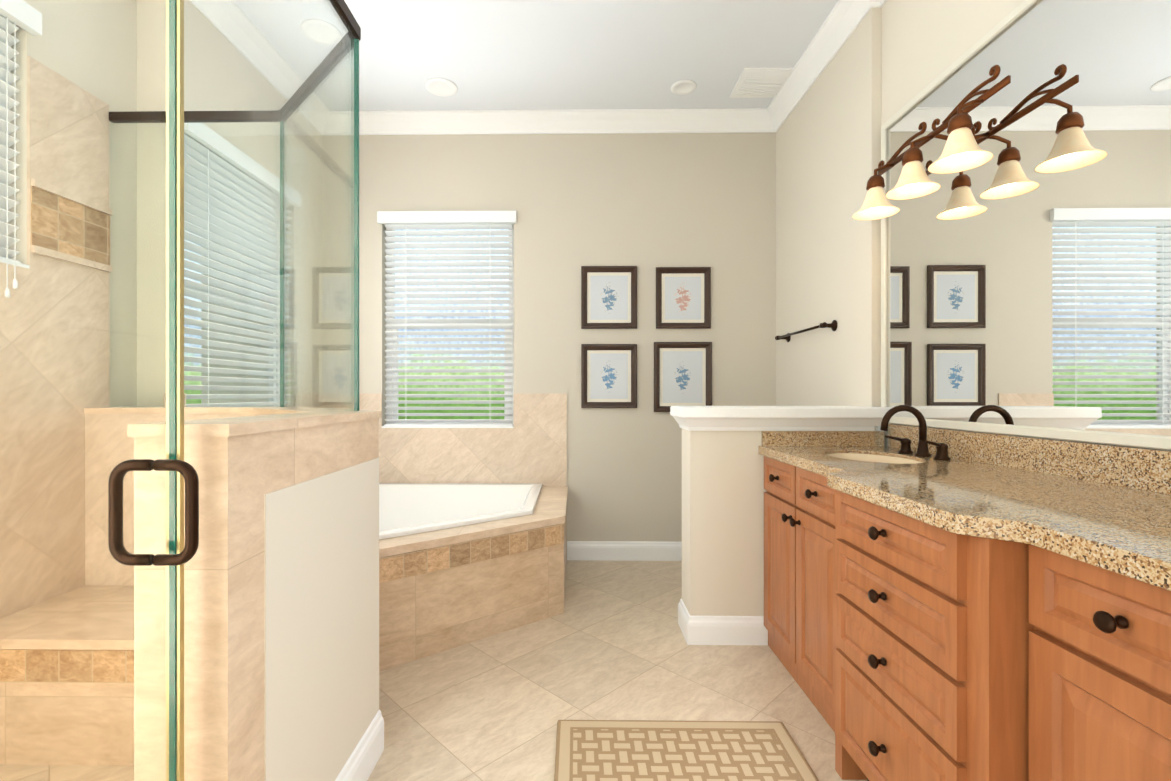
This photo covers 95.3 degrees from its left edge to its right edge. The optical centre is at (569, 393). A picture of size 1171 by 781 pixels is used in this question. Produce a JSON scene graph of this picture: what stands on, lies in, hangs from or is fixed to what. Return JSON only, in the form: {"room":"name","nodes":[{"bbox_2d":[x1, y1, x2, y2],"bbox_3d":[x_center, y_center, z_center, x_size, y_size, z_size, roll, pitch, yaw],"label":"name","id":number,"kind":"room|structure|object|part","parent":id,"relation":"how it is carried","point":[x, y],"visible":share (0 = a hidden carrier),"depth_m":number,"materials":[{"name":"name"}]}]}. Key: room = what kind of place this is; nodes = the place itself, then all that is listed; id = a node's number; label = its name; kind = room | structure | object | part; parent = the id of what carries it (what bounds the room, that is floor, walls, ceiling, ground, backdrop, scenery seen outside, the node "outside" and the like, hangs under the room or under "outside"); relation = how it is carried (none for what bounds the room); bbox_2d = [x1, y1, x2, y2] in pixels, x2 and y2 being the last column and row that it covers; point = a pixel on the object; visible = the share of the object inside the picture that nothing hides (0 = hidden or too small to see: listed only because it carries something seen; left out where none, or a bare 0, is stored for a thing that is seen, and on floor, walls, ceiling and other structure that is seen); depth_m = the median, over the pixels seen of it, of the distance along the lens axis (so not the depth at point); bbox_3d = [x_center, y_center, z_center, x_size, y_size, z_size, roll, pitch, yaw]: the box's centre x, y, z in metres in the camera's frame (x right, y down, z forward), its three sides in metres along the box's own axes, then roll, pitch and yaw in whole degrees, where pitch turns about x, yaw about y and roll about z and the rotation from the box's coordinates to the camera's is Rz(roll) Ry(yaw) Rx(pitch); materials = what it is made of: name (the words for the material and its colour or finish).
{"room":"bathroom","nodes":[
{"label":"bathroom","id":0,"kind":"room"},
{"bbox_2d":[5,0,321,407],"bbox_3d":[-2.033,-0.380,0.940,0.580,3.040,5.500,0,0,1],"label":"wall","id":1,"kind":"structure","parent":0,"point":[55,17],"depth_m":2.35,"materials":[{"name":"beige paint"}]},
{"bbox_2d":[0,0,41,297],"bbox_3d":[-1.966,-0.838,1.439,0.170,1.027,0.920,0,0,1],"label":"window blind","id":2,"kind":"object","parent":1,"relation":"attached to","point":[6,165],"depth_m":1.83,"materials":[{"name":"white plastic"}]},
{"bbox_2d":[0,56,111,617],"bbox_3d":[-1.907,-0.025,1.224,0.024,2.330,1.950,0,0,1],"label":"shower wall tile","id":3,"kind":"structure","parent":1,"relation":"attached to","point":[64,153],"depth_m":1.97,"materials":[{"name":"tile"}]},
{"bbox_2d":[184,123,300,406],"bbox_3d":[-1.768,-0.506,2.852,0.170,1.482,0.970,0,0,1],"label":"window blind","id":4,"kind":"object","parent":1,"relation":"in","point":[203,193],"depth_m":2.74,"materials":[{"name":"white plastic"}]},
{"bbox_3d":[-1.826,-0.500,2.853,0.006,1.380,0.840,0,0,1],"label":"glass","id":5,"kind":"part","parent":4,"relation":"part of","materials":[{"name":"clear glass"}]},
{"bbox_2d":[163,393,322,407],"bbox_3d":[-1.711,0.316,2.970,0.010,0.636,1.410,0,0,1],"label":"wall tile","id":6,"kind":"structure","parent":1,"relation":"attached to","point":[164,396],"depth_m":3.40,"materials":[{"name":"tile"}]},
{"bbox_2d":[190,0,886,134],"bbox_3d":[-0.249,-1.842,1.017,3.345,0.115,5.300,0,0,1],"label":"crown molding","id":7,"kind":"structure","parent":1,"relation":"attached to","point":[843,20],"depth_m":3.58,"materials":[{"name":"white wood"}]},
{"bbox_2d":[84,407,380,780],"bbox_3d":[-1.264,0.598,1.257,1.306,1.085,2.014,0,0,1],"label":"wall","id":8,"kind":"structure","parent":0,"point":[281,624],"depth_m":1.14,"materials":[{"name":"tile"}]},
{"bbox_2d":[0,0,360,780],"bbox_3d":[-1.256,-0.062,1.225,1.300,2.195,1.965,0,0,1],"label":"glass","id":9,"kind":"object","parent":8,"relation":"on","point":[174,466],"visible":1,"depth_m":1.12,"materials":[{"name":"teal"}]},
{"bbox_3d":[-0.683,0.195,0.878,0.145,0.175,0.018,0,0,1],"label":"handle","id":10,"kind":"part","parent":9,"relation":"part of","materials":[{"name":"brown metal"}]},
{"bbox_2d":[335,710,383,780],"bbox_3d":[-0.606,1.077,1.399,0.016,0.127,0.624,0,0,1],"label":"baseboard","id":11,"kind":"structure","parent":8,"relation":"attached to","point":[362,761],"depth_m":1.57,"materials":[{"name":"white wood"}]},
{"bbox_2d":[0,560,866,780],"bbox_3d":[-0.296,1.190,1.068,4.050,0.100,5.800,0,0,1],"label":"floor","id":12,"kind":"structure","parent":0,"point":[609,643],"depth_m":2.06,"materials":[{"name":"tile"}]},
{"bbox_2d":[0,585,133,765],"bbox_3d":[-1.343,0.945,1.852,1.111,0.390,0.457,0,0,1],"label":"shower bench","id":13,"kind":"object","parent":12,"relation":"on","point":[25,653],"depth_m":1.64,"materials":[{"name":"tile"}]},
{"bbox_2d":[379,483,567,671],"bbox_3d":[-0.867,0.876,2.859,1.695,0.527,1.626,0,0,1],"label":"tub deck","id":14,"kind":"object","parent":12,"relation":"on","point":[460,564],"visible":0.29,"depth_m":2.53,"materials":[{"name":"tile"}]},
{"bbox_2d":[379,483,542,539],"bbox_3d":[-0.942,0.841,2.932,1.500,0.457,1.448,0,0,1],"label":"bathtub","id":15,"kind":"object","parent":14,"relation":"in","point":[407,511],"depth_m":3.53,"materials":[{"name":"white ceramic"}]},
{"bbox_2d":[554,720,818,780],"bbox_3d":[0.339,1.133,1.252,0.775,0.012,1.185,0,0,1],"label":"rug","id":16,"kind":"object","parent":12,"relation":"on","point":[623,750],"visible":0.98,"depth_m":1.68,"materials":[{"name":"beige fabric"}]},
{"bbox_2d":[764,461,1170,780],"bbox_3d":[1.085,0.708,1.338,0.678,0.864,2.176,0,0,1],"label":"bathroom vanity","id":17,"kind":"object","parent":12,"relation":"on","point":[947,605],"depth_m":1.09,"materials":[{"name":"brown wood"}]},
{"bbox_2d":[758,445,1170,604],"bbox_3d":[1.092,0.256,1.316,0.665,0.039,2.214,0,0,1],"label":"countertop","id":18,"kind":"structure","parent":17,"relation":"on","point":[1116,534],"depth_m":1.14,"materials":[{"name":"beige stone"}]},
{"bbox_2d":[834,453,913,460],"bbox_3d":[1.141,0.339,2.019,0.322,0.182,0.456,0,0,1],"label":"sink","id":19,"kind":"object","parent":18,"relation":"in","point":[853,456],"depth_m":2.18,"materials":[{"name":"beige ceramic"}]},
{"bbox_2d":[878,405,953,460],"bbox_3d":[1.271,0.139,2.017,0.186,0.194,0.262,0,0,1],"label":"faucet","id":20,"kind":"object","parent":18,"relation":"on","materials":[{"name":"brown metal"}]},
{"bbox_2d":[233,0,838,110],"bbox_3d":[-0.296,-1.950,1.067,4.050,0.100,5.800,0,0,1],"label":"ceiling","id":21,"kind":"structure","parent":0,"point":[550,54],"depth_m":2.94,"materials":[{"name":"white paint"}]},
{"bbox_2d":[301,19,341,44],"bbox_3d":[-1.298,-1.895,2.800,0.198,0.009,0.198,0,0,1],"label":"recessed light","id":22,"kind":"object","parent":21,"relation":"in","point":[320,29],"depth_m":2.79,"materials":[{"name":"white"}]},
{"bbox_2d":[425,78,457,96],"bbox_3d":[-0.792,-1.896,3.304,0.198,0.009,0.198,0,0,1],"label":"recessed light","id":23,"kind":"object","parent":21,"relation":"in","point":[443,87],"visible":1,"depth_m":3.30,"materials":[{"name":"white"}]},
{"bbox_2d":[671,80,696,94],"bbox_3d":[0.709,-1.896,3.304,0.158,0.009,0.158,0,0,1],"label":"recessed light","id":24,"kind":"object","parent":21,"relation":"in","point":[682,87],"visible":1,"depth_m":3.30,"materials":[{"name":"white"}]},
{"bbox_2d":[730,68,793,97],"bbox_3d":[1.178,-1.892,3.258,0.310,0.016,0.300,0,0,1],"label":"ceiling vent","id":25,"kind":"object","parent":21,"relation":"in","point":[759,82],"visible":0.94,"depth_m":3.23,"materials":[{"name":"white metal"}]},
{"bbox_2d":[322,132,775,541],"bbox_3d":[-0.261,-0.380,3.767,4.050,3.040,0.200,0,0,1],"label":"wall","id":26,"kind":"structure","parent":0,"point":[646,204],"depth_m":3.66,"materials":[{"name":"beige paint"}]},
{"bbox_2d":[323,393,566,485],"bbox_3d":[-0.862,0.316,3.671,1.690,0.636,0.010,0,0,1],"label":"wall tile","id":27,"kind":"structure","parent":26,"relation":"attached to","point":[530,447],"depth_m":3.66,"materials":[{"name":"tile"}]},
{"bbox_2d":[382,224,513,427],"bbox_3d":[-0.836,-0.499,3.736,0.906,1.468,0.147,0,0,1],"label":"window","id":28,"kind":"structure","parent":26,"relation":"in","point":[505,380],"depth_m":3.75,"materials":[{"name":"white"}]},
{"bbox_2d":[377,211,516,425],"bbox_3d":[-0.837,-0.509,3.686,0.950,1.477,0.093,0,0,1],"label":"window blind","id":29,"kind":"object","parent":28,"relation":"attached to","point":[425,221],"visible":0.9,"depth_m":3.70,"materials":[{"name":"white plastic"}]},
{"bbox_2d":[581,266,636,328],"bbox_3d":[0.273,-0.658,3.646,0.380,0.426,0.026,0,0,1],"label":"picture","id":30,"kind":"object","parent":26,"relation":"attached to","point":[608,297],"visible":0.98,"depth_m":3.65,"materials":[{"name":"brown"}]},
{"bbox_2d":[590,276,627,319],"bbox_3d":[0.273,-0.658,3.653,0.256,0.302,0.001,0,0,1],"label":"art","id":31,"kind":"object","parent":30,"relation":"attached to","point":[608,294],"depth_m":3.65},
{"bbox_2d":[581,344,636,407],"bbox_3d":[0.273,-0.121,3.646,0.380,0.435,0.026,0,0,1],"label":"picture","id":32,"kind":"object","parent":26,"relation":"attached to","point":[608,375],"visible":0.98,"depth_m":3.65,"materials":[{"name":"brown"}]},
{"bbox_2d":[590,353,627,398],"bbox_3d":[0.273,-0.121,3.654,0.256,0.311,0.001,0,0,1],"label":"art","id":33,"kind":"object","parent":32,"relation":"attached to","point":[608,371],"depth_m":3.65},
{"bbox_2d":[567,541,681,560],"bbox_3d":[0.700,1.076,3.647,1.428,0.127,0.016,0,0,1],"label":"baseboard","id":34,"kind":"structure","parent":26,"relation":"attached to","point":[576,550],"depth_m":3.64,"materials":[{"name":"white wood"}]},
{"bbox_2d":[654,342,711,411],"bbox_3d":[0.775,-0.114,3.639,0.394,0.477,0.026,0,0,1],"label":"picture","id":35,"kind":"object","parent":26,"relation":"attached to","point":[682,373],"visible":0.81,"depth_m":3.65,"materials":[{"name":"brown"}]},
{"bbox_2d":[663,351,701,402],"bbox_3d":[0.775,-0.114,3.647,0.270,0.353,0.001,0,0,1],"label":"art","id":36,"kind":"object","parent":35,"relation":"attached to","point":[682,370],"depth_m":3.65},
{"bbox_2d":[656,267,710,328],"bbox_3d":[0.777,-0.654,3.639,0.371,0.417,0.026,0,0,1],"label":"picture","id":37,"kind":"object","parent":26,"relation":"attached to","point":[683,297],"visible":1,"depth_m":3.65,"materials":[{"name":"brown"}]},
{"bbox_2d":[665,277,700,319],"bbox_3d":[0.777,-0.654,3.647,0.247,0.293,0.001,0,0,1],"label":"art","id":38,"kind":"object","parent":37,"relation":"attached to","point":[682,294],"depth_m":3.65},
{"bbox_2d":[670,406,890,615],"bbox_3d":[0.974,0.600,2.531,0.935,1.080,0.296,0,0,1],"label":"wall","id":39,"kind":"structure","parent":0,"point":[723,490],"depth_m":2.43,"materials":[{"name":"beige paint"}]},
{"bbox_2d":[678,599,686,628],"bbox_3d":[0.961,1.077,2.640,0.843,0.127,0.016,0,0,1],"label":"baseboard","id":40,"kind":"structure","parent":39,"relation":"attached to","point":[681,605],"depth_m":2.58,"materials":[{"name":"white wood"}]},
{"bbox_2d":[683,609,767,644],"bbox_3d":[0.719,1.077,2.427,0.363,0.127,0.016,0,0,1],"label":"baseboard","id":41,"kind":"structure","parent":39,"relation":"attached to","point":[697,630],"depth_m":2.42,"materials":[{"name":"white wood"}]},
{"bbox_2d":[762,429,884,444],"bbox_3d":[1.147,0.203,2.414,0.544,0.067,0.019,0,0,1],"label":"backsplash","id":42,"kind":"structure","parent":39,"relation":"attached to","point":[768,437],"depth_m":2.40,"materials":[{"name":"beige stone"}]},
{"bbox_2d":[776,0,1170,450],"bbox_3d":[1.552,-0.380,0.893,0.350,3.040,5.500,0,0,1],"label":"wall","id":43,"kind":"structure","parent":0,"point":[890,59],"depth_m":2.71,"materials":[{"name":"beige paint"}]},
{"bbox_2d":[775,320,836,341],"bbox_3d":[1.366,-0.360,3.121,0.079,0.060,0.678,0,0,1],"label":"towel rail","id":44,"kind":"object","parent":43,"relation":"attached to","point":[832,326],"visible":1,"depth_m":2.92,"materials":[{"name":"brown metal"}]},
{"bbox_2d":[852,65,1010,220],"bbox_3d":[1.296,-0.879,1.947,0.257,0.283,0.690,0,0,1],"label":"sconce","id":45,"kind":"object","parent":43,"relation":"attached to","point":[962,151],"visible":1,"depth_m":1.90,"materials":[{"name":"white glass"}]},
{"bbox_2d":[881,0,1170,449],"bbox_3d":[1.414,-0.544,1.289,0.022,1.352,2.287,0,0,1],"label":"mirror","id":46,"kind":"object","parent":43,"relation":"attached to","point":[1026,280],"visible":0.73,"depth_m":1.59,"materials":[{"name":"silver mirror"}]},
{"bbox_2d":[930,429,1170,492],"bbox_3d":[1.414,0.186,1.289,0.019,0.101,2.168,0,0,1],"label":"backsplash","id":47,"kind":"structure","parent":43,"relation":"attached to","point":[1139,468],"depth_m":1.50,"materials":[{"name":"beige stone"}]},
{"label":"outside","id":48,"kind":"structure","parent":0,"visible":0},
{"bbox_2d":[184,220,508,418],"bbox_3d":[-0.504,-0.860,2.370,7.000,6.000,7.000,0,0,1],"label":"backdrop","id":49,"kind":"structure","parent":48,"point":[433,380],"depth_m":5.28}
]}

